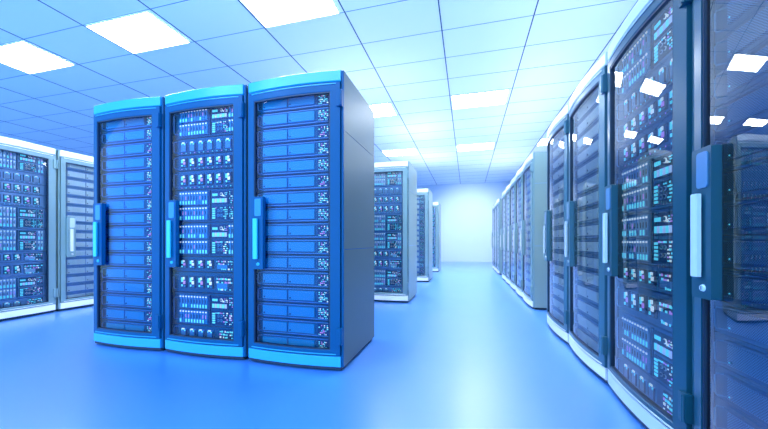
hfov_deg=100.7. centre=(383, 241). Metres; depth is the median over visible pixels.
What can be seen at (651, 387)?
switch
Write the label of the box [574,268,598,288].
server
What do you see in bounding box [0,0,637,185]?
ceiling
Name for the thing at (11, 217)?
server
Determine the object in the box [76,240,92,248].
server
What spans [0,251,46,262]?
switch
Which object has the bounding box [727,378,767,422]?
grille
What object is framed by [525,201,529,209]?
server
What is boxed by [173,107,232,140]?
server
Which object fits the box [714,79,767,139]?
server
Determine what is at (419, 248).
server
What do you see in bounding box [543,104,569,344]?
tall cabinet
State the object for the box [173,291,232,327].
server
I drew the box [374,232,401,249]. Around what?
server
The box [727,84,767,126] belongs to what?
grille
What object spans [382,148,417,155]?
recessed light
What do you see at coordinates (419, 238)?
server
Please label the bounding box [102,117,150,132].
server
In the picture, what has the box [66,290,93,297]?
server
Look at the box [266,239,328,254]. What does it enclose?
server
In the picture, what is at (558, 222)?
server
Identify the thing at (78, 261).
server
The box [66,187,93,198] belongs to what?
server
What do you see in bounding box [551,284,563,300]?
server
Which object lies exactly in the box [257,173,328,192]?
server
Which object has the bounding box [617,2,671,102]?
server
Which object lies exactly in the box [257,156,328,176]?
server
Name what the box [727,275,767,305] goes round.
grille
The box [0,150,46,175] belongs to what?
server
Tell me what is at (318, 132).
server
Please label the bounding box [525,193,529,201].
server
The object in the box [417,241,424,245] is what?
server
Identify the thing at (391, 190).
switch
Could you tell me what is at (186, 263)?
switch
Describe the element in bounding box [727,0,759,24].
grille
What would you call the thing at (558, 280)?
server
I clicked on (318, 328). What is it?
server
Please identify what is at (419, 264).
server
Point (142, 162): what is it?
server
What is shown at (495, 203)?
tall cabinet
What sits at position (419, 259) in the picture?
server
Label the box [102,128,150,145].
server
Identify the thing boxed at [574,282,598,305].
server
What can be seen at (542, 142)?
recessed light
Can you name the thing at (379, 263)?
switch
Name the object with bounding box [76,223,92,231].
server
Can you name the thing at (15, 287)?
server
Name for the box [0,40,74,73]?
recessed light
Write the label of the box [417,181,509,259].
wall
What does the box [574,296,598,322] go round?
server
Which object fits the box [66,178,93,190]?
server
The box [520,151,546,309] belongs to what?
tall cabinet
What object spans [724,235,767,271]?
server
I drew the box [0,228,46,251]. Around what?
server
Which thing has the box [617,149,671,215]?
server
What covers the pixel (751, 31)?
grille
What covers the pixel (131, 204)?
server
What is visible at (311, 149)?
server
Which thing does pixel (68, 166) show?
server
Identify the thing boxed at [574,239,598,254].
server
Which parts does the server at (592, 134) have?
drive drawer, drive drawer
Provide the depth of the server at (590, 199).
2.52 m
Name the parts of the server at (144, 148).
drive drawer, drive drawer, status panel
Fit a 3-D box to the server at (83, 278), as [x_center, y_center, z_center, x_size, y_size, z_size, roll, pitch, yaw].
[-4.646,0.535,4.798,0.646,0.120,0.740,0,0,15]
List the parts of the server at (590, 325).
drive drawer, drive drawer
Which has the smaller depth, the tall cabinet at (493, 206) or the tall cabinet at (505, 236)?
the tall cabinet at (505, 236)
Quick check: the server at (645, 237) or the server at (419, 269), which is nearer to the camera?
the server at (645, 237)
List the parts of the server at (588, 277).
drive drawer, drive drawer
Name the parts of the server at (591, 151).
drive drawer, drive drawer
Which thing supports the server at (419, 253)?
in the tall cabinet at (427, 193)
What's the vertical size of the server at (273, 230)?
0.120 m
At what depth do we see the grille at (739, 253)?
1.08 m
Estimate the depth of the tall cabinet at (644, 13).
1.40 m
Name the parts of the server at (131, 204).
drive drawer, drive drawer, status panel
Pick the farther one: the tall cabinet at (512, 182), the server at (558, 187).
the tall cabinet at (512, 182)
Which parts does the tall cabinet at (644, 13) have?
handle, handle plate, mounting rail, kick plate, corner post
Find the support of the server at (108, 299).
in the tall cabinet at (153, 107)
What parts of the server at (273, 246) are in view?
drive drawer, drive drawer, status panel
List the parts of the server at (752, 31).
pull handle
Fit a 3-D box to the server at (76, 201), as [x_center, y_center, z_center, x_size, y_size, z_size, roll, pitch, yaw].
[-4.646,-0.585,4.798,0.646,0.120,0.740,0,0,15]
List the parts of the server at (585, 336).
drive drawer, drive drawer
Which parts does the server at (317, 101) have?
drive drawer, drive drawer, status panel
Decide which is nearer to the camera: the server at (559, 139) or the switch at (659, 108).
the switch at (659, 108)
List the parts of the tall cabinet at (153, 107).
handle, handle plate, mounting rail, kick plate, corner post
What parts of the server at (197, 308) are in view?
status panel, status panel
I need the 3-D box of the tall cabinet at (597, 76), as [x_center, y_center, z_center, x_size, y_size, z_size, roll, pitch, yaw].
[1.922,-0.155,2.382,0.861,2.200,0.812,0,0,15]
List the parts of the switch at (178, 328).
status panel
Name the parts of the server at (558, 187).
drive drawer, drive drawer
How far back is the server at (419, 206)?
7.56 m
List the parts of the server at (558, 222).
drive drawer, drive drawer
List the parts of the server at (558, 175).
drive drawer, drive drawer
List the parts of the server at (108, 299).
drive drawer, drive drawer, status panel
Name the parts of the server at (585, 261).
drive drawer, drive drawer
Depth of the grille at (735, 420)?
1.12 m
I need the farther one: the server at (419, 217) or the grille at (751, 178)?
the server at (419, 217)
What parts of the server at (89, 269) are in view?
drive drawer, drive drawer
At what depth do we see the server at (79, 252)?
4.63 m
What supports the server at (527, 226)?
in the tall cabinet at (537, 161)
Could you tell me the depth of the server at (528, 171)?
5.03 m
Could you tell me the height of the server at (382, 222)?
0.276 m
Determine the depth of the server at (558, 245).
3.33 m
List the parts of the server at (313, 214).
drive drawer, drive drawer, status panel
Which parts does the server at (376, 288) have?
status panel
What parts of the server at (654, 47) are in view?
pull handle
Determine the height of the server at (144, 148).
0.120 m
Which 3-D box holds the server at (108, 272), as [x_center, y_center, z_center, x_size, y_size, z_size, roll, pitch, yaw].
[-2.213,0.286,3.168,0.740,0.120,0.646,0,0,15]
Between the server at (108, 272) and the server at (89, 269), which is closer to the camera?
the server at (108, 272)
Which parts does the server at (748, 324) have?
pull handle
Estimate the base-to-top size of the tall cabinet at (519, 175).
2.200 m
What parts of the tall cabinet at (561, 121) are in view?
handle, handle plate, glass pane, mounting rail, kick plate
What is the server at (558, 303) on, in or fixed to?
in the tall cabinet at (561, 121)
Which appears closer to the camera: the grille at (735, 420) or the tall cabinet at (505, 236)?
the grille at (735, 420)
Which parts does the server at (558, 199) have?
drive drawer, drive drawer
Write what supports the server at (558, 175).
in the tall cabinet at (561, 121)
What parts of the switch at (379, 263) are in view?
status panel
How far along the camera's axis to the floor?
2.22 m
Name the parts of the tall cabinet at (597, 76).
handle, handle plate, mounting rail, kick plate, corner post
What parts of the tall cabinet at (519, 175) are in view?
handle plate, glass pane, mounting rail, kick plate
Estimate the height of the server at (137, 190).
0.120 m
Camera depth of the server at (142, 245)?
2.88 m
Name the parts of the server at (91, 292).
drive drawer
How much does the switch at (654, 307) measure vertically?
0.172 m
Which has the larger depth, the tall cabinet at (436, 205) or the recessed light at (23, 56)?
the tall cabinet at (436, 205)
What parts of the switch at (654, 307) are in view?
status panel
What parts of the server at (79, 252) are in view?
drive drawer, drive drawer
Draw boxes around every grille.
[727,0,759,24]
[727,6,767,58]
[727,45,767,92]
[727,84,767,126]
[727,124,767,160]
[727,163,767,194]
[727,202,767,228]
[727,241,767,265]
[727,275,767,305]
[727,309,767,344]
[727,343,767,383]
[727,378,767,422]
[727,412,753,428]
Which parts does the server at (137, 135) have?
drive drawer, drive drawer, status panel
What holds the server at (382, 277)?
in the tall cabinet at (409, 174)
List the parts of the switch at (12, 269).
status panel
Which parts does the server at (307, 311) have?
drive drawer, drive drawer, status panel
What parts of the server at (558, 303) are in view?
drive drawer, drive drawer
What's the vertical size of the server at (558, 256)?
0.120 m
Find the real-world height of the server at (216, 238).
0.282 m
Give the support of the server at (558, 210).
in the tall cabinet at (561, 121)
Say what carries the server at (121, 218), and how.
in the tall cabinet at (153, 107)
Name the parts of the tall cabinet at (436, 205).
door, corner post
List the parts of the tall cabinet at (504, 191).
glass pane, door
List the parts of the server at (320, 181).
drive drawer, drive drawer, status panel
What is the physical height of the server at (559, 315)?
0.120 m
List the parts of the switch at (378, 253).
status panel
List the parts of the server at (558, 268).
drive drawer, drive drawer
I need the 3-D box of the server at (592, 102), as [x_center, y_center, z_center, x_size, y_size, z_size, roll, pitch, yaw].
[1.896,-1.083,2.389,0.646,0.120,0.740,0,0,15]
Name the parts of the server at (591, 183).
drive drawer, drive drawer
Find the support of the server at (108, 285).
in the tall cabinet at (153, 107)
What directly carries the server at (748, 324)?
in the tall cabinet at (707, 235)
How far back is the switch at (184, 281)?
2.67 m
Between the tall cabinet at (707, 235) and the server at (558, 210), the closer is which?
the tall cabinet at (707, 235)
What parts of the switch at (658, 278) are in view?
status panel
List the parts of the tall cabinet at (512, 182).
handle plate, glass pane, mounting rail, door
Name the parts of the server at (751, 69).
pull handle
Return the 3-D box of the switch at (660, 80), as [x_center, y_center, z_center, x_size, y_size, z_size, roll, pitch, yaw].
[1.689,-0.813,1.601,0.646,0.136,0.740,0,0,15]
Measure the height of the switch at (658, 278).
0.128 m
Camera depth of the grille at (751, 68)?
1.08 m
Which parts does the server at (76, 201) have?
drive drawer, drive drawer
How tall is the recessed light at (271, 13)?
0.012 m
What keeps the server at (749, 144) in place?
in the tall cabinet at (707, 235)
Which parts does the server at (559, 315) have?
drive drawer, drive drawer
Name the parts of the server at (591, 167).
drive drawer, drive drawer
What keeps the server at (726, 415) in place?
in the tall cabinet at (707, 235)
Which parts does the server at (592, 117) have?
drive drawer, drive drawer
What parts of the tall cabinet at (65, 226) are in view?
corner post, handle plate, handle, kick plate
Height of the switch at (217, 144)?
0.136 m
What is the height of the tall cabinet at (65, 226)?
2.200 m
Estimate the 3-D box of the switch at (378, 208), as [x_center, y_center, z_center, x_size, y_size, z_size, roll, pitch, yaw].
[0.080,-0.526,5.347,0.740,0.159,0.645,0,0,15]
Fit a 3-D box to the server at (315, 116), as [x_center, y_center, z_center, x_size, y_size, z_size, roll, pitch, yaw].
[-0.604,-0.959,2.745,0.740,0.120,0.646,0,0,15]
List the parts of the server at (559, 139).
drive drawer, drive drawer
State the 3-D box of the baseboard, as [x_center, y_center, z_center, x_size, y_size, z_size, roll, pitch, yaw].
[-5.590,0.900,17.694,28.200,0.090,0.012,0,0,15]
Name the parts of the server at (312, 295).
drive drawer, drive drawer, status panel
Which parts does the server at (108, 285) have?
drive drawer, drive drawer, status panel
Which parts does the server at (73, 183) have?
drive drawer, drive drawer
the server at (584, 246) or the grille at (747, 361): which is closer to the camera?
the grille at (747, 361)
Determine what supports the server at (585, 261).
in the tall cabinet at (597, 76)
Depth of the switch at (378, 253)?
5.04 m
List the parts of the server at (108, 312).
drive drawer, drive drawer, status panel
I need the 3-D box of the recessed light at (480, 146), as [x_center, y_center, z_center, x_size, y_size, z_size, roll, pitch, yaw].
[2.682,-2.791,9.354,1.034,0.012,0.629,0,0,15]
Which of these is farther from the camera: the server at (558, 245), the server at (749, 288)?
the server at (558, 245)
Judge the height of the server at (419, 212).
0.120 m
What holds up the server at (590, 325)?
in the tall cabinet at (597, 76)
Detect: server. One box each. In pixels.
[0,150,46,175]
[0,205,46,229]
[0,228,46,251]
[0,274,46,300]
[66,163,93,173]
[66,169,93,181]
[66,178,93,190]
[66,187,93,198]
[66,196,93,206]
[66,205,92,215]
[66,214,92,223]
[66,249,92,257]
[66,257,92,266]
[66,265,93,275]
[66,273,93,284]
[66,282,93,293]
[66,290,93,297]
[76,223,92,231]
[76,232,92,239]
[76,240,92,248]
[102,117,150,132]
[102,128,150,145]
[102,142,150,159]
[102,156,150,172]
[102,170,150,185]
[102,184,150,199]
[102,198,150,212]
[102,253,150,266]
[102,266,150,280]
[102,279,150,294]
[102,292,150,308]
[102,306,150,322]
[102,319,150,330]
[106,212,150,225]
[106,225,150,238]
[106,239,150,252]
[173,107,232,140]
[173,188,232,222]
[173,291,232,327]
[179,222,232,255]
[257,94,328,114]
[257,107,328,130]
[257,123,328,145]
[257,140,328,161]
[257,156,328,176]
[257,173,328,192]
[257,189,328,207]
[257,254,328,270]
[257,270,328,287]
[257,285,328,304]
[257,301,328,320]
[257,316,328,337]
[257,332,328,347]
[266,206,328,223]
[266,222,328,238]
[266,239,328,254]
[374,172,401,186]
[374,214,401,231]
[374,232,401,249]
[374,269,401,286]
[417,199,424,204]
[417,204,424,209]
[417,210,424,214]
[417,215,424,219]
[417,220,424,224]
[417,225,424,230]
[417,231,424,235]
[417,236,424,240]
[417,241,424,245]
[417,246,424,250]
[417,251,424,256]
[417,257,424,261]
[417,262,424,266]
[417,267,424,271]
[525,168,529,178]
[525,185,529,193]
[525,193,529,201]
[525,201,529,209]
[525,217,529,224]
[525,225,529,232]
[525,248,529,255]
[525,271,529,279]
[525,279,529,287]
[551,128,563,150]
[551,141,563,162]
[551,153,563,173]
[551,166,563,184]
[551,178,563,195]
[551,190,563,206]
[551,203,563,217]
[551,215,563,228]
[551,227,563,239]
[551,240,563,251]
[551,251,563,263]
[551,262,563,275]
[551,273,563,288]
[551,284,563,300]
[551,295,563,313]
[551,306,563,323]
[574,87,598,125]
[574,104,598,139]
[574,121,598,154]
[574,138,598,168]
[574,155,598,182]
[574,172,598,196]
[574,188,598,210]
[574,205,598,224]
[574,222,598,238]
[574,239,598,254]
[574,254,598,271]
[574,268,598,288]
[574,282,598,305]
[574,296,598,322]
[574,310,598,339]
[574,324,598,352]
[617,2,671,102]
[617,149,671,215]
[617,309,671,389]
[618,208,671,266]
[714,0,766,43]
[714,0,767,75]
[714,40,767,107]
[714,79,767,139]
[714,300,767,348]
[714,332,767,387]
[714,364,767,426]
[714,395,767,428]
[715,119,767,169]
[723,268,767,310]
[724,158,767,202]
[724,196,767,234]
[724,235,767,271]
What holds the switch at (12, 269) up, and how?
in the tall cabinet at (6, 144)
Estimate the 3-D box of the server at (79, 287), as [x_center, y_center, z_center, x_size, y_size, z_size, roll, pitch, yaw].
[-4.646,0.660,4.798,0.646,0.120,0.740,0,0,15]
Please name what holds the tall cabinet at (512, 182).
on the floor
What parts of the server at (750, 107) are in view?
pull handle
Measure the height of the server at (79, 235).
0.120 m
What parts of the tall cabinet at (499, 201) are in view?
door, glass pane, corner post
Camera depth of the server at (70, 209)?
4.58 m
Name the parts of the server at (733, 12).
pull handle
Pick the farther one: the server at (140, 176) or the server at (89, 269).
the server at (89, 269)
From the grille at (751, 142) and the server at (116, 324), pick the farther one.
the server at (116, 324)
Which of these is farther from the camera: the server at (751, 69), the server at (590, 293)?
the server at (590, 293)
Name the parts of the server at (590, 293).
drive drawer, drive drawer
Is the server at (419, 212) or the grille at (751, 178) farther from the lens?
the server at (419, 212)
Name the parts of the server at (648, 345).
pull handle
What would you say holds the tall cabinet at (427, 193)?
on the floor
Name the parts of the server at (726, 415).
pull handle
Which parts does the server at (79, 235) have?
drive drawer, drive drawer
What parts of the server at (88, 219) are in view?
drive drawer, drive drawer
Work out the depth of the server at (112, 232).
2.88 m
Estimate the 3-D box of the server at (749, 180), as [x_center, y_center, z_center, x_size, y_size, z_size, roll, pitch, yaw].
[1.482,-0.211,0.813,0.646,0.120,0.740,0,0,15]
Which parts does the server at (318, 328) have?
drive drawer, drive drawer, status panel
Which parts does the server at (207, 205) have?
status panel, status panel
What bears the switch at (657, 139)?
in the tall cabinet at (644, 13)
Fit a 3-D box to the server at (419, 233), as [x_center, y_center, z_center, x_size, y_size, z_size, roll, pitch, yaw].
[0.750,-0.211,7.901,0.740,0.120,0.646,0,0,15]
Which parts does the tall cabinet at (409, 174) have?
kick plate, corner post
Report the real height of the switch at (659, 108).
0.131 m
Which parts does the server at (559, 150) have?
drive drawer, drive drawer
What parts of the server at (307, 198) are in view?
drive drawer, drive drawer, status panel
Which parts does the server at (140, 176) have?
drive drawer, drive drawer, status panel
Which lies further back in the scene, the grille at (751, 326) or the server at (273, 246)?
the server at (273, 246)
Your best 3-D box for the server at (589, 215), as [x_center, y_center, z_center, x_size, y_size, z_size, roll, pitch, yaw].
[1.896,-0.211,2.389,0.646,0.120,0.740,0,0,15]
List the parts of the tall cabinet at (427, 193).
kick plate, door, corner post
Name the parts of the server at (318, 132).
drive drawer, drive drawer, status panel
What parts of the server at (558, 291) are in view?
drive drawer, drive drawer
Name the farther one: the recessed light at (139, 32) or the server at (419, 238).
the server at (419, 238)
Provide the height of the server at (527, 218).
0.120 m
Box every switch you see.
[0,169,46,185]
[0,180,46,195]
[0,192,46,208]
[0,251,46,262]
[0,261,46,277]
[0,295,46,307]
[173,135,232,156]
[173,152,232,171]
[173,168,232,190]
[173,256,232,272]
[173,271,232,293]
[173,323,232,338]
[374,186,401,195]
[374,195,401,203]
[374,203,401,213]
[374,249,401,257]
[374,258,401,268]
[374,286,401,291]
[617,56,671,124]
[617,86,671,146]
[617,114,671,171]
[617,261,671,294]
[617,282,671,331]
[617,353,671,414]
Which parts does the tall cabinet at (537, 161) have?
handle plate, glass pane, mounting rail, door, kick plate, corner post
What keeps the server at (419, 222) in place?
in the tall cabinet at (427, 193)
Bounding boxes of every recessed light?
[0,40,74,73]
[85,11,190,53]
[240,0,339,27]
[369,103,396,117]
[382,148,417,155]
[451,89,508,108]
[457,142,494,151]
[537,138,546,145]
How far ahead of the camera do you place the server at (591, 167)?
2.52 m
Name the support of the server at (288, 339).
in the tall cabinet at (351, 118)
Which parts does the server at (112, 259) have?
drive drawer, drive drawer, status panel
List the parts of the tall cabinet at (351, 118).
corner post, handle, handle plate, door, kick plate, corner post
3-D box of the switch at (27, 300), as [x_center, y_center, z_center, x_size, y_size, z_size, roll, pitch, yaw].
[-4.857,0.772,3.994,0.646,0.130,0.740,0,0,15]
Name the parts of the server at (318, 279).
drive drawer, drive drawer, status panel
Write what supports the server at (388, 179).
in the tall cabinet at (409, 174)
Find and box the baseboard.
[441,260,491,261]
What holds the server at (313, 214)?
in the tall cabinet at (351, 118)
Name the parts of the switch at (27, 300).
status panel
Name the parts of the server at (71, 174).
drive drawer, drive drawer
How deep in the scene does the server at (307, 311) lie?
2.46 m
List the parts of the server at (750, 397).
pull handle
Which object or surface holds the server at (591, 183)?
in the tall cabinet at (597, 76)
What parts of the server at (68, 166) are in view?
drive drawer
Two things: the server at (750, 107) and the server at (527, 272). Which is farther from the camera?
the server at (527, 272)
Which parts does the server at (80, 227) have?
drive drawer, drive drawer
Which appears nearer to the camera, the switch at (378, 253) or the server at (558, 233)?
the server at (558, 233)
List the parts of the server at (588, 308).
drive drawer, drive drawer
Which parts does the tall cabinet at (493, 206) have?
door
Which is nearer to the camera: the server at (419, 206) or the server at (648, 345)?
the server at (648, 345)
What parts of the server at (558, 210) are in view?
drive drawer, drive drawer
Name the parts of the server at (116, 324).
drive drawer, drive drawer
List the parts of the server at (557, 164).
drive drawer, drive drawer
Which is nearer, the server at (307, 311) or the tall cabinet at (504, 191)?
the server at (307, 311)
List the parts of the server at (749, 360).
pull handle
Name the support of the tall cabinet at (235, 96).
on the floor
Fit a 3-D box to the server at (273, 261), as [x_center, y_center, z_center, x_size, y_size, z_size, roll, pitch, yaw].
[-0.604,0.162,2.745,0.740,0.120,0.646,0,0,15]
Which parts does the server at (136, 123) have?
drive drawer, drive drawer, status panel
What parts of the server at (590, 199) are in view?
drive drawer, drive drawer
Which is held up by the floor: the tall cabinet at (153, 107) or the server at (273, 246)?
the tall cabinet at (153, 107)
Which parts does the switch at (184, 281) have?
status panel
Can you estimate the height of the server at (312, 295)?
0.120 m
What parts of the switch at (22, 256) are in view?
status panel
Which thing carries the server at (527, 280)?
in the tall cabinet at (537, 161)
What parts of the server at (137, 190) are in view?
drive drawer, drive drawer, status panel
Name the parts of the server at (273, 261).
drive drawer, drive drawer, status panel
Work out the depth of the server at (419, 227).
7.56 m
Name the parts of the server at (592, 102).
drive drawer, drive drawer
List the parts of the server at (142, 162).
drive drawer, drive drawer, status panel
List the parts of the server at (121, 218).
drive drawer, drive drawer, status panel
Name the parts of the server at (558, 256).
drive drawer, drive drawer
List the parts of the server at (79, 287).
drive drawer, drive drawer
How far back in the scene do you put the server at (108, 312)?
2.89 m
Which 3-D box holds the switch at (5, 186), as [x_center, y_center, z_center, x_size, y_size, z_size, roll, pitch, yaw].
[-4.857,-0.675,3.994,0.646,0.131,0.740,0,0,15]
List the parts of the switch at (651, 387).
status panel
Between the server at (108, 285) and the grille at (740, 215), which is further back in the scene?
the server at (108, 285)
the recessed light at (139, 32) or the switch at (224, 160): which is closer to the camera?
the switch at (224, 160)
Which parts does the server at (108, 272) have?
drive drawer, drive drawer, status panel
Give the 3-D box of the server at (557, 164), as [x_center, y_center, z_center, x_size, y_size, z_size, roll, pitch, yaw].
[2.103,-0.834,3.178,0.646,0.120,0.740,0,0,15]
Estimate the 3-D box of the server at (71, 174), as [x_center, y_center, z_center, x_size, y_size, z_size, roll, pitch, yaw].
[-4.646,-0.959,4.798,0.646,0.120,0.740,0,0,15]
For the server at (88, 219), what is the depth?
4.62 m
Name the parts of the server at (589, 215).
drive drawer, drive drawer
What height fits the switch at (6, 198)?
0.159 m
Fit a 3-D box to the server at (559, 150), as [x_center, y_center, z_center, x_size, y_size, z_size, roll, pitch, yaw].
[2.103,-0.959,3.178,0.646,0.120,0.740,0,0,15]
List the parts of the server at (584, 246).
drive drawer, drive drawer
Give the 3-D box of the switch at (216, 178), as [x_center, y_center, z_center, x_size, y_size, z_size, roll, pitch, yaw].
[-1.408,-0.526,2.957,0.740,0.159,0.646,0,0,15]
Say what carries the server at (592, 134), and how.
in the tall cabinet at (597, 76)
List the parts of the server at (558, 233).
drive drawer, drive drawer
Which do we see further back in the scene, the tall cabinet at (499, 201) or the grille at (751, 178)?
the tall cabinet at (499, 201)
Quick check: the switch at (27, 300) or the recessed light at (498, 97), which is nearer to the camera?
the switch at (27, 300)
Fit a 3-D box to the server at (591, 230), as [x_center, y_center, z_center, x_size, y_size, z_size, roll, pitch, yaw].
[1.896,-0.087,2.389,0.646,0.120,0.740,0,0,15]
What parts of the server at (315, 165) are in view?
drive drawer, drive drawer, status panel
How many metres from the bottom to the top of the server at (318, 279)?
0.120 m
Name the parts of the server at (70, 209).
drive drawer, drive drawer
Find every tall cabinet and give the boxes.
[0,136,57,320]
[55,150,93,310]
[93,96,165,350]
[165,84,248,358]
[248,70,373,369]
[374,161,416,302]
[417,189,432,281]
[433,202,440,271]
[491,206,493,268]
[493,203,495,270]
[495,198,501,274]
[500,190,505,280]
[503,184,509,284]
[508,176,515,290]
[513,166,522,297]
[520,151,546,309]
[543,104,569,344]
[564,52,607,382]
[603,0,693,428]
[690,0,746,428]
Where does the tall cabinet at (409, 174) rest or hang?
on the floor
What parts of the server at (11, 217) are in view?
status panel, status panel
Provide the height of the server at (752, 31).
0.120 m
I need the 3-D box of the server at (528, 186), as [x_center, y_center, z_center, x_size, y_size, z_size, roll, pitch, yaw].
[2.517,-0.834,4.754,0.646,0.120,0.740,0,0,15]
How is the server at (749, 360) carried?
in the tall cabinet at (707, 235)
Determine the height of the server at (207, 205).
0.276 m
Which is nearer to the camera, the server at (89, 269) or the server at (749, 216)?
the server at (749, 216)
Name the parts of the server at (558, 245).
drive drawer, drive drawer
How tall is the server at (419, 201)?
0.120 m
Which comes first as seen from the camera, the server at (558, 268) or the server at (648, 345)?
the server at (648, 345)
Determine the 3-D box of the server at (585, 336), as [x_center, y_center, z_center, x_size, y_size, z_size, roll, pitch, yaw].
[1.896,0.784,2.389,0.646,0.120,0.740,0,0,15]
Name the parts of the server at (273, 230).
drive drawer, drive drawer, status panel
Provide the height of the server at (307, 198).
0.120 m
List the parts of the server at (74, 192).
drive drawer, drive drawer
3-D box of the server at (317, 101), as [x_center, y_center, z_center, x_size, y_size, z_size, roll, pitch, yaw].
[-0.604,-1.083,2.745,0.740,0.120,0.646,0,0,15]
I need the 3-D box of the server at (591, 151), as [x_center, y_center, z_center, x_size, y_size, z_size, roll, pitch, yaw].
[1.896,-0.710,2.389,0.646,0.120,0.740,0,0,15]
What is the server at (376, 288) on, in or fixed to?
in the tall cabinet at (409, 174)
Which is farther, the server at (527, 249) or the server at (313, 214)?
the server at (527, 249)
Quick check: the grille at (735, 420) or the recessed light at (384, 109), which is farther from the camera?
the recessed light at (384, 109)
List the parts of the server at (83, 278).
drive drawer, drive drawer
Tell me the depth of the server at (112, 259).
2.88 m
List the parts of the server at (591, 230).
drive drawer, drive drawer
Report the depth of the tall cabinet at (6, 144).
4.20 m
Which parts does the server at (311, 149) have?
drive drawer, drive drawer, status panel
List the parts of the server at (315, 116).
drive drawer, drive drawer, status panel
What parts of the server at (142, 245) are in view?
drive drawer, drive drawer, status panel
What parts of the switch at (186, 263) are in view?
status panel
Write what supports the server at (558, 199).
in the tall cabinet at (561, 121)
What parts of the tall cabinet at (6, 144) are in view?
kick plate, corner post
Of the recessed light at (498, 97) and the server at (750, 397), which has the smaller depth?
the server at (750, 397)
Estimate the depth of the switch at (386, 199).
5.04 m
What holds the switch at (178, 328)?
in the tall cabinet at (235, 96)
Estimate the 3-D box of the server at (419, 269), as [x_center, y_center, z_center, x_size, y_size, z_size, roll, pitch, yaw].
[0.750,0.660,7.901,0.740,0.120,0.646,0,0,15]
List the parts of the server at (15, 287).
status panel, status panel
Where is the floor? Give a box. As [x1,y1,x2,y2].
[0,261,645,428]
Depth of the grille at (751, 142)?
1.08 m
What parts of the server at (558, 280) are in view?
drive drawer, drive drawer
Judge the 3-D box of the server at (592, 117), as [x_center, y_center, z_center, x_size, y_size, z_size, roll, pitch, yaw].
[1.896,-0.959,2.389,0.646,0.120,0.740,0,0,15]
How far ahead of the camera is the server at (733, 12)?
1.15 m
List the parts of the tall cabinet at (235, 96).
handle, handle plate, kick plate, corner post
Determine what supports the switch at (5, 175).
in the tall cabinet at (6, 144)
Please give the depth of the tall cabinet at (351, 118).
2.44 m
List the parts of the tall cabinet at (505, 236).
handle plate, glass pane, door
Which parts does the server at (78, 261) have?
drive drawer, drive drawer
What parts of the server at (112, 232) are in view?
drive drawer, drive drawer, status panel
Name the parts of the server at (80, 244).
drive drawer, drive drawer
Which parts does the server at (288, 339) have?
drive drawer, drive drawer, status panel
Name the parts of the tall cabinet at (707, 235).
handle, door, handle plate, mounting rail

